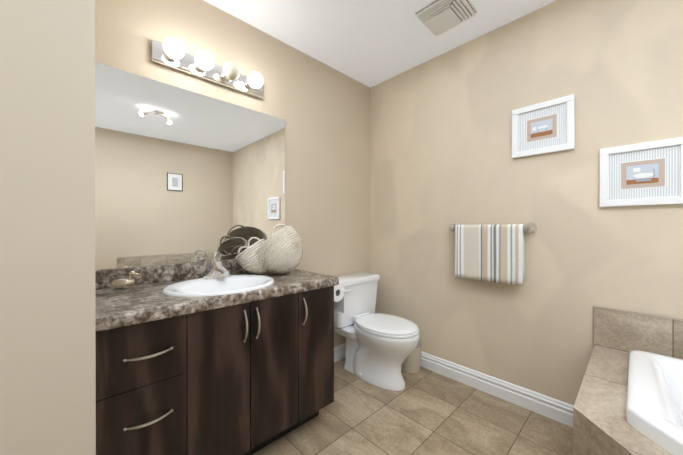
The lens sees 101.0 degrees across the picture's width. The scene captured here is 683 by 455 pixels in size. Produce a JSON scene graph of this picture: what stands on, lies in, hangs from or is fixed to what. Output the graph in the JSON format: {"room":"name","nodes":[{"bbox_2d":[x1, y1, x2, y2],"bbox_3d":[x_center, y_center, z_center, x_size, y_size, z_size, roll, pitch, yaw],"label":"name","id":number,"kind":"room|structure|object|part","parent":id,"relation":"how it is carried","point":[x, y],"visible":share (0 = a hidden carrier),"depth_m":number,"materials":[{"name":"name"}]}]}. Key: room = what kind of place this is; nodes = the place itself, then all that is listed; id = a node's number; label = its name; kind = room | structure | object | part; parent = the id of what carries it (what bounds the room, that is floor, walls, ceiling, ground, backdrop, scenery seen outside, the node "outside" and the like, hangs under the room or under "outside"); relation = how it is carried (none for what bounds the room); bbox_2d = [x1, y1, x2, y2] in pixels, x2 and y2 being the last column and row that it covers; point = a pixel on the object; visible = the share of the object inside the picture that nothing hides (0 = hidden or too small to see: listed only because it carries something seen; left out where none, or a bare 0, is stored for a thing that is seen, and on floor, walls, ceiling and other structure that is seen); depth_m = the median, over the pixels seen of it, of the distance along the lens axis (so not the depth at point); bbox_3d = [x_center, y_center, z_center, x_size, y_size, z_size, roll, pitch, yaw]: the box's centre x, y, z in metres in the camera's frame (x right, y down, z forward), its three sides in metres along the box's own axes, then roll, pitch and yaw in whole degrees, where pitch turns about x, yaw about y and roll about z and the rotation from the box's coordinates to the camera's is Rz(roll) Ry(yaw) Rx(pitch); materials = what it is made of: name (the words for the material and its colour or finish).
{"room":"bathroom","nodes":[
{"label":"bathroom","id":0,"kind":"room"},
{"bbox_2d":[0,0,95,454],"bbox_3d":[-1.315,-0.099,0.565,1.200,2.440,0.850,0,0,-44],"label":"wall","id":1,"kind":"structure","parent":0,"point":[47,249],"depth_m":0.62,"materials":[{"name":"paint"}]},
{"bbox_2d":[95,0,369,346],"bbox_3d":[-0.920,-0.101,1.599,3.400,2.440,0.100,0,0,-44],"label":"wall","id":2,"kind":"structure","parent":0,"point":[321,109],"depth_m":2.09,"materials":[{"name":"beige paint"}]},
{"bbox_2d":[95,259,247,289],"bbox_3d":[-0.776,0.242,1.645,1.062,0.087,0.020,0,0,-44],"label":"backsplash","id":3,"kind":"structure","parent":2,"relation":"attached to","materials":[{"name":"stone"}]},
{"bbox_2d":[95,62,284,269],"bbox_3d":[-0.787,-0.285,1.651,1.055,0.966,0.005,0,0,-44],"label":"mirror glass","id":4,"kind":"object","parent":2,"relation":"attached to","point":[184,176],"visible":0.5,"depth_m":1.54,"materials":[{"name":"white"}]},
{"bbox_2d":[151,38,262,98],"bbox_3d":[-0.709,-0.912,1.618,0.623,0.106,0.158,0,0,-44],"label":"sconce","id":5,"kind":"object","parent":2,"relation":"attached to","point":[171,53],"visible":1,"depth_m":1.57,"materials":[{"name":"white glass"}]},
{"bbox_3d":[-0.863,-0.912,1.444,0.095,0.095,0.120,0,0,-44],"label":"sconce bulb","id":6,"kind":"part","parent":5,"relation":"part of","materials":[{"name":"white glass"}]},
{"bbox_3d":[-0.756,-0.912,1.547,0.095,0.095,0.120,0,0,-44],"label":"sconce bulb","id":7,"kind":"part","parent":5,"relation":"part of","materials":[{"name":"white glass"}]},
{"bbox_3d":[-0.649,-0.912,1.649,0.095,0.095,0.120,0,0,-44],"label":"sconce bulb","id":8,"kind":"part","parent":5,"relation":"part of","materials":[{"name":"beige glass"}]},
{"bbox_3d":[-0.541,-0.913,1.751,0.095,0.095,0.120,0,0,-44],"label":"sconce bulb","id":9,"kind":"part","parent":5,"relation":"part of","materials":[{"name":"white glass"}]},
{"bbox_2d":[334,343,345,361],"bbox_3d":[-0.060,1.059,2.341,0.935,0.116,0.017,0,0,-44],"label":"baseboard","id":10,"kind":"structure","parent":2,"relation":"attached to","point":[339,352],"depth_m":2.38,"materials":[{"name":"white"}]},
{"bbox_2d":[203,0,556,87],"bbox_3d":[0.216,-1.369,0.406,3.400,0.100,3.390,0,0,-44],"label":"ceiling","id":11,"kind":"structure","parent":0,"point":[370,43],"depth_m":1.87,"materials":[{"name":"paint"}]},
{"bbox_2d":[414,0,477,35],"bbox_3d":[0.639,-1.307,1.723,0.274,0.028,0.274,0,0,-44],"label":"fan","id":12,"kind":"object","parent":11,"relation":"attached to","point":[437,17],"visible":0.98,"depth_m":1.71,"materials":[{"name":"white plastic"}]},
{"bbox_2d":[252,358,572,454],"bbox_3d":[0.216,1.171,0.411,3.400,0.100,3.390,0,0,-44],"label":"floor","id":13,"kind":"structure","parent":0,"point":[425,411],"depth_m":1.59,"materials":[{"name":"tile"}]},
{"bbox_2d":[95,252,343,454],"bbox_3d":[-0.546,0.627,1.488,1.177,0.983,0.566,0,0,-44],"label":"bathroom vanity","id":14,"kind":"object","parent":13,"relation":"on","point":[219,356],"visible":0.96,"depth_m":1.20,"materials":[{"name":"brown wood"}]},
{"bbox_2d":[95,269,338,331],"bbox_3d":[-0.592,0.308,1.452,1.062,0.045,0.554,0,0,-44],"label":"countertop","id":15,"kind":"structure","parent":14,"relation":"on","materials":[{"name":"stone"}]},
{"bbox_2d":[110,271,139,288],"bbox_3d":[-1.007,0.244,1.309,0.105,0.082,0.068,0,0,-44],"label":"duck figurine","id":16,"kind":"object","parent":15,"relation":"on","point":[125,283],"visible":1,"depth_m":1.29,"materials":[{"name":"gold metal"}]},
{"bbox_2d":[202,252,231,279],"bbox_3d":[-0.649,0.205,1.514,0.155,0.139,0.151,0,0,-44],"label":"faucet","id":17,"kind":"object","parent":15,"relation":"on","point":[218,271],"depth_m":1.52,"materials":[{"name":"silver metal"}]},
{"bbox_2d":[162,275,273,296],"bbox_3d":[-0.588,0.353,1.397,0.516,0.162,0.432,0,0,-44],"label":"sink","id":18,"kind":"object","parent":15,"relation":"in","point":[208,285],"depth_m":1.41,"materials":[{"name":"white ceramic"}]},
{"bbox_2d":[235,224,302,274],"bbox_3d":[-0.432,0.132,1.712,0.381,0.306,0.350,0,0,-44],"label":"baskets","id":19,"kind":"object","parent":15,"relation":"on","point":[280,251],"visible":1,"depth_m":1.61,"materials":[{"name":"wicker"}]},
{"bbox_2d":[334,272,419,390],"bbox_3d":[0.226,0.760,2.113,0.572,0.716,0.733,0,0,-44],"label":"toilet","id":20,"kind":"object","parent":13,"relation":"on","point":[380,348],"visible":0.85,"depth_m":2.05,"materials":[{"name":"white ceramic"}]},
{"bbox_2d":[401,339,421,373],"bbox_3d":[0.536,0.990,2.231,0.190,0.254,0.190,0,0,-44],"label":"wastebasket","id":21,"kind":"object","parent":13,"relation":"on","point":[411,364],"visible":0.35,"depth_m":2.15,"materials":[{"name":"beige"}]},
{"bbox_2d":[573,306,682,454],"bbox_3d":[1.339,0.774,0.390,1.597,0.694,1.604,0,0,-44],"label":"bathtub","id":22,"kind":"object","parent":13,"relation":"on","point":[629,400],"visible":1,"depth_m":1.08,"materials":[{"name":"tile"}]},
{"bbox_2d":[626,350,682,454],"bbox_3d":[1.354,0.805,0.393,1.382,0.452,1.347,0,0,-44],"label":"tub","id":23,"kind":"object","parent":22,"relation":"in","point":[654,382],"depth_m":0.94,"materials":[{"name":"white ceramic"}]},
{"bbox_2d":[370,0,682,404],"bbox_3d":[1.444,-0.101,1.512,0.100,2.440,3.290,0,0,-44],"label":"wall","id":24,"kind":"structure","parent":0,"point":[442,160],"depth_m":1.72,"materials":[{"name":"paint"}]},
{"bbox_2d":[449,223,536,285],"bbox_3d":[0.971,0.161,1.869,0.090,0.385,0.530,0,0,-44],"label":"towel rail","id":25,"kind":"object","parent":24,"relation":"attached to","point":[493,253],"visible":1,"depth_m":1.81,"materials":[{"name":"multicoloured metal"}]},
{"bbox_2d":[420,351,573,426],"bbox_3d":[0.812,1.060,2.091,0.017,0.116,1.583,0,0,-44],"label":"baseboard","id":26,"kind":"structure","parent":24,"relation":"attached to","point":[550,407],"depth_m":1.83,"materials":[{"name":"white wood"}]},
{"bbox_2d":[512,94,574,158],"bbox_3d":[1.194,-0.592,1.682,0.022,0.304,0.308,0,0,-44],"label":"picture frame","id":27,"kind":"object","parent":24,"relation":"attached to","point":[545,127],"visible":0.98,"depth_m":1.67,"materials":[{"name":"white wood"}]},
{"bbox_2d":[593,306,682,358],"bbox_3d":[1.339,0.529,0.390,1.597,0.204,1.604,0,0,-44],"label":"backsplash","id":28,"kind":"structure","parent":24,"relation":"attached to","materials":[{"name":"tile"}]},
{"bbox_2d":[600,137,682,206],"bbox_3d":[1.479,-0.262,1.384,0.022,0.306,0.308,0,0,-44],"label":"picture frame","id":29,"kind":"object","parent":24,"relation":"attached to","point":[645,173],"visible":1,"depth_m":1.38,"materials":[{"name":"white wood"}]}
]}

